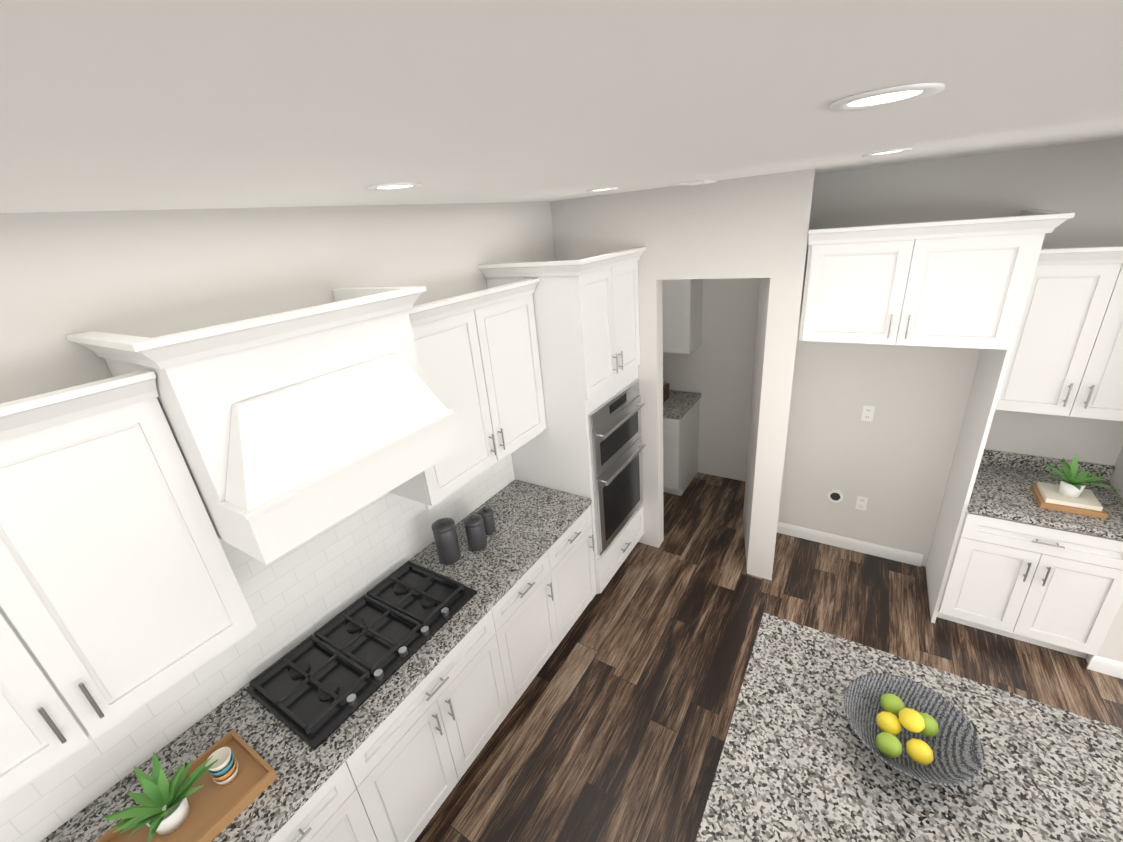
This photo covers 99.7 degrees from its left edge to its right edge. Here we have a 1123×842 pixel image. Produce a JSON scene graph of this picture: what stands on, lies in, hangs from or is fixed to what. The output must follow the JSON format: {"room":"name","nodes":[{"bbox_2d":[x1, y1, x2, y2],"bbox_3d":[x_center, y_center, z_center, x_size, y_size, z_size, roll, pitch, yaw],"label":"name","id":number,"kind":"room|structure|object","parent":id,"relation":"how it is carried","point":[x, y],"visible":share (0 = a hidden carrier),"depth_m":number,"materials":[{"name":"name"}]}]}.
{"room":"kitchen","nodes":[
{"label":"kitchen","id":0,"kind":"room"},
{"bbox_2d":[0,202,554,403],"bbox_3d":[-2.182,1.197,0.827,0.115,2.780,8.215,9,26,31],"label":"wall","id":1,"kind":"structure","parent":0,"point":[149,273],"depth_m":1.72,"materials":[{"name":"paint"}]},
{"bbox_2d":[0,370,256,803],"bbox_3d":[-1.511,0.469,1.219,0.409,0.985,0.985,9,26,31],"label":"upper cabinet","id":2,"kind":"object","parent":1,"relation":"attached to","point":[122,598],"visible":1,"depth_m":1.30,"materials":[{"name":"white wood"}]},
{"bbox_2d":[0,454,514,841],"bbox_3d":[-1.137,0.568,2.243,0.008,0.835,2.858,9,26,31],"label":"backsplash","id":3,"kind":"structure","parent":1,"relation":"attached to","point":[296,596],"depth_m":2.06,"materials":[{"name":"tile"}]},
{"bbox_2d":[65,286,459,564],"bbox_3d":[-0.951,-0.079,1.767,0.638,0.680,0.958,9,26,31],"label":"range hood","id":4,"kind":"object","parent":1,"relation":"attached to","point":[291,430],"visible":0.88,"depth_m":1.51,"materials":[{"name":"white wood"}]},
{"bbox_2d":[389,278,546,509],"bbox_3d":[-0.530,-0.211,2.640,0.409,0.985,1.033,9,26,31],"label":"upper cabinet","id":5,"kind":"object","parent":1,"relation":"attached to","point":[478,358],"visible":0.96,"depth_m":2.52,"materials":[{"name":"white wood"}]},
{"bbox_2d":[0,0,1122,212],"bbox_3d":[2.473,-0.570,0.271,10.030,0.100,13.580,9,26,31],"label":"ceiling","id":6,"kind":"structure","parent":0,"point":[119,105],"depth_m":0.62,"materials":[{"name":"white paint"}]},
{"bbox_2d":[367,182,421,190],"bbox_3d":[-0.529,-0.746,1.508,0.170,0.005,0.170,9,26,31],"label":"recessed light","id":7,"kind":"object","parent":6,"relation":"in","point":[394,186],"visible":1,"depth_m":1.50,"materials":[{"name":"white"}]},
{"bbox_2d":[586,187,616,191],"bbox_3d":[0.221,-1.267,2.596,0.170,0.005,0.170,9,26,31],"label":"recessed light","id":8,"kind":"object","parent":6,"relation":"in","point":[601,189],"visible":1,"depth_m":2.56,"materials":[{"name":"white"}]},
{"bbox_2d":[676,180,715,185],"bbox_3d":[0.790,-1.385,2.760,0.160,0.009,0.260,9,26,31],"label":"ceiling vent","id":9,"kind":"object","parent":6,"relation":"in","point":[698,182],"visible":0.98,"depth_m":2.69,"materials":[{"name":"white metal"}]},
{"bbox_2d":[829,82,944,111],"bbox_3d":[0.568,-0.569,0.835,0.170,0.005,0.170,9,26,31],"label":"recessed light","id":10,"kind":"object","parent":6,"relation":"in","point":[889,96],"visible":0.98,"depth_m":0.82,"materials":[{"name":"white plastic"}]},
{"bbox_2d":[862,148,911,156],"bbox_3d":[1.319,-1.090,1.923,0.170,0.005,0.170,9,26,31],"label":"recessed light","id":11,"kind":"object","parent":6,"relation":"in","point":[885,152],"visible":1,"depth_m":1.91,"materials":[{"name":"white"}]},
{"bbox_2d":[550,169,814,580],"bbox_3d":[0.544,-0.393,4.048,2.680,2.780,0.765,9,26,31],"label":"wall","id":12,"kind":"structure","parent":0,"point":[752,227],"depth_m":3.10,"materials":[{"name":"paint"}]},
{"bbox_2d":[663,278,759,480],"bbox_3d":[0.952,-0.812,4.970,2.300,2.780,0.115,9,26,31],"label":"wall","id":13,"kind":"structure","parent":0,"point":[715,368],"depth_m":4.66,"materials":[{"name":"paint"}]},
{"bbox_2d":[663,279,702,353],"bbox_3d":[0.872,-1.143,4.521,0.820,0.905,0.411,9,26,31],"label":"upper cabinet","id":14,"kind":"object","parent":13,"relation":"attached to","point":[682,311],"visible":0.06,"depth_m":4.33,"materials":[{"name":"white wood"}]},
{"bbox_2d":[415,472,1122,841],"bbox_3d":[2.719,2.080,1.371,10.030,0.100,13.580,9,26,31],"label":"floor","id":15,"kind":"structure","parent":0,"point":[615,726],"depth_m":2.88,"materials":[{"name":"brown wood"}]},
{"bbox_2d":[268,742,399,841],"bbox_3d":[-1.144,1.682,1.915,0.637,0.878,0.552,9,26,31],"label":"base cabinet","id":16,"kind":"object","parent":15,"relation":"on","point":[351,806],"depth_m":1.79,"materials":[{"name":"white wood"}]},
{"bbox_2d":[364,596,519,841],"bbox_3d":[-0.809,1.450,2.401,0.637,0.878,0.963,9,26,31],"label":"base cabinet","id":17,"kind":"object","parent":15,"relation":"on","point":[399,772],"depth_m":2.21,"materials":[{"name":"white wood"}]},
{"bbox_2d":[504,542,567,696],"bbox_3d":[-0.450,1.200,2.922,0.637,0.878,0.643,9,26,31],"label":"base cabinet","id":18,"kind":"object","parent":15,"relation":"on","point":[534,606],"depth_m":2.79,"materials":[{"name":"white wood"}]},
{"bbox_2d":[478,247,645,597],"bbox_3d":[0.134,0.067,3.483,0.734,2.435,0.867,9,26,31],"label":"tall cabinet","id":19,"kind":"object","parent":15,"relation":"on","point":[587,442],"visible":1,"depth_m":3.09,"materials":[{"name":"white wood"}]},
{"bbox_2d":[556,506,596,630],"bbox_3d":[-0.192,1.021,3.295,0.637,0.878,0.579,9,26,31],"label":"base cabinet","id":20,"kind":"object","parent":15,"relation":"on","point":[576,544],"depth_m":3.17,"materials":[{"name":"white wood"}]},
{"bbox_2d":[40,480,591,841],"bbox_3d":[-0.827,1.016,2.243,0.653,0.040,2.858,9,26,31],"label":"countertop","id":21,"kind":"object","parent":20,"relation":"on","point":[533,523],"visible":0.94,"depth_m":1.89,"materials":[{"name":"stone"}]},
{"bbox_2d":[95,729,277,841],"bbox_3d":[-1.276,1.235,1.510,0.323,0.191,0.520,9,26,31],"label":"decorative tray","id":22,"kind":"object","parent":21,"relation":"on","point":[211,793],"visible":1,"depth_m":1.56,"materials":[{"name":"brown wood"}]},
{"bbox_2d":[246,561,477,750],"bbox_3d":[-0.881,0.990,2.204,0.500,0.045,0.900,9,26,31],"label":"cooktop","id":23,"kind":"object","parent":21,"relation":"on","point":[324,683],"visible":1,"depth_m":2.12,"materials":[{"name":"black metal"}]},
{"bbox_2d":[431,518,460,564],"bbox_3d":[-0.646,0.662,2.655,0.126,0.264,0.126,9,26,31],"label":"canister","id":24,"kind":"object","parent":21,"relation":"on","point":[446,540],"visible":1,"depth_m":2.61,"materials":[{"name":"grey metal"}]},
{"bbox_2d":[464,514,486,550],"bbox_3d":[-0.500,0.636,2.751,0.112,0.214,0.112,9,26,31],"label":"canister","id":25,"kind":"object","parent":21,"relation":"on","point":[475,532],"visible":1,"depth_m":2.71,"materials":[{"name":"grey metal"}]},
{"bbox_2d":[477,507,495,534],"bbox_3d":[-0.458,0.598,2.886,0.098,0.174,0.098,9,26,31],"label":"canister","id":26,"kind":"object","parent":21,"relation":"on","point":[486,513],"visible":0.9,"depth_m":2.85,"materials":[{"name":"grey ceramic"}]},
{"bbox_2d":[663,400,698,495],"bbox_3d":[0.930,0.221,4.974,0.820,0.878,0.655,9,26,31],"label":"base cabinet","id":27,"kind":"object","parent":15,"relation":"on","point":[680,453],"visible":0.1,"depth_m":4.65,"materials":[{"name":"white wood"}]},
{"bbox_2d":[663,390,701,418],"bbox_3d":[0.897,-0.208,4.808,0.860,0.040,0.630,9,26,31],"label":"countertop","id":28,"kind":"structure","parent":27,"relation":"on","point":[678,404],"depth_m":4.62,"materials":[{"name":"stone"}]},
{"bbox_2d":[663,382,668,402],"bbox_3d":[0.865,-0.288,4.733,0.340,0.169,0.280,9,26,31],"label":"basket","id":29,"kind":"object","parent":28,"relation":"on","point":[665,391],"visible":0.18,"depth_m":4.68,"materials":[{"name":"brown"}]},
{"bbox_2d":[937,509,1122,657],"bbox_3d":[2.861,0.873,2.969,0.711,0.878,0.663,9,26,31],"label":"base cabinet","id":30,"kind":"object","parent":15,"relation":"on","point":[1060,590],"visible":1,"depth_m":2.72,"materials":[{"name":"white wood"}]},
{"bbox_2d":[967,449,1122,540],"bbox_3d":[2.823,0.398,2.784,0.711,0.140,0.638,9,26,31],"label":"countertop","id":31,"kind":"structure","parent":30,"relation":"on","point":[1004,481],"depth_m":2.79,"materials":[{"name":"stone"}]},
{"bbox_2d":[1030,454,1121,518],"bbox_3d":[2.853,0.340,2.640,0.298,0.270,0.293,9,26,31],"label":"decor","id":32,"kind":"object","parent":31,"relation":"on","point":[1069,494],"visible":1,"depth_m":2.63,"materials":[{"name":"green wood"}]},
{"bbox_3d":[0.798,1.835,1.113,1.056,0.878,2.397,9,26,31],"label":"kitchen island","id":33,"kind":"object","parent":15,"relation":"on","visible":0},
{"bbox_2d":[695,613,1122,841],"bbox_3d":[0.762,1.508,0.988,1.115,0.260,2.415,9,26,31],"label":"kitchen island","id":34,"kind":"object","parent":33,"relation":"on","point":[800,761],"visible":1,"depth_m":1.52,"materials":[{"name":"stone"}]},
{"bbox_2d":[843,673,983,785],"bbox_3d":[1.128,1.015,1.547,0.370,0.157,0.370,9,26,31],"label":"fruit bowl","id":35,"kind":"object","parent":34,"relation":"on","point":[912,729],"visible":1,"depth_m":1.54,"materials":[{"name":"grey metal"}]},
{"bbox_2d":[778,138,1122,566],"bbox_3d":[2.462,-0.230,3.227,1.955,2.780,0.115,9,26,31],"label":"wall","id":36,"kind":"structure","parent":0,"point":[892,461],"depth_m":3.14,"materials":[{"name":"paint"}]},
{"bbox_2d":[827,490,842,502],"bbox_3d":[2.163,0.594,3.743,0.110,0.110,0.013,9,26,31],"label":"outlet","id":37,"kind":"object","parent":36,"relation":"attached to","point":[835,496],"depth_m":3.74,"materials":[{"name":"white plastic"}]},
{"bbox_2d":[777,522,922,566],"bbox_3d":[2.240,0.978,3.872,1.140,0.102,0.014,9,26,31],"label":"baseboard","id":38,"kind":"structure","parent":36,"relation":"attached to","point":[899,555],"depth_m":3.81,"materials":[{"name":"white wood"}]},
{"bbox_2d":[855,496,867,510],"bbox_3d":[2.319,0.636,3.660,0.070,0.115,0.007,9,26,31],"label":"outlet","id":39,"kind":"object","parent":36,"relation":"attached to","point":[861,504],"depth_m":3.66,"materials":[{"name":"white plastic"}]},
{"bbox_2d":[861,405,874,421],"bbox_3d":[2.205,-0.053,3.408,0.070,0.115,0.007,9,26,31],"label":"electrical outlet","id":40,"kind":"object","parent":36,"relation":"attached to","point":[867,413],"visible":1,"depth_m":3.41,"materials":[{"name":"white plastic"}]},
{"bbox_2d":[799,209,1074,622],"bbox_3d":[2.093,0.031,3.079,1.046,2.474,0.689,9,26,31],"label":"upper cabinet","id":41,"kind":"object","parent":36,"relation":"attached to","point":[965,283],"visible":1,"depth_m":2.54,"materials":[{"name":"white wood"}]},
{"bbox_2d":[996,245,1122,420],"bbox_3d":[2.806,-0.481,2.524,0.711,0.880,0.409,9,26,31],"label":"wall cabinet","id":42,"kind":"object","parent":36,"relation":"attached to","point":[1066,358],"visible":0.96,"depth_m":2.47,"materials":[{"name":"white wood"}]},
{"bbox_2d":[1086,446,1122,662],"bbox_3d":[3.554,-0.240,3.006,0.115,2.780,2.160,9,26,31],"label":"wall","id":43,"kind":"structure","parent":0,"point":[1112,646],"depth_m":2.65,"materials":[{"name":"paint"}]},
{"bbox_2d":[1086,655,1122,678],"bbox_3d":[3.367,1.202,3.078,0.145,0.102,1.046,9,26,31],"label":"baseboard","id":44,"kind":"structure","parent":43,"relation":"attached to","point":[1107,666],"depth_m":2.68,"materials":[{"name":"white wood"}]}
]}

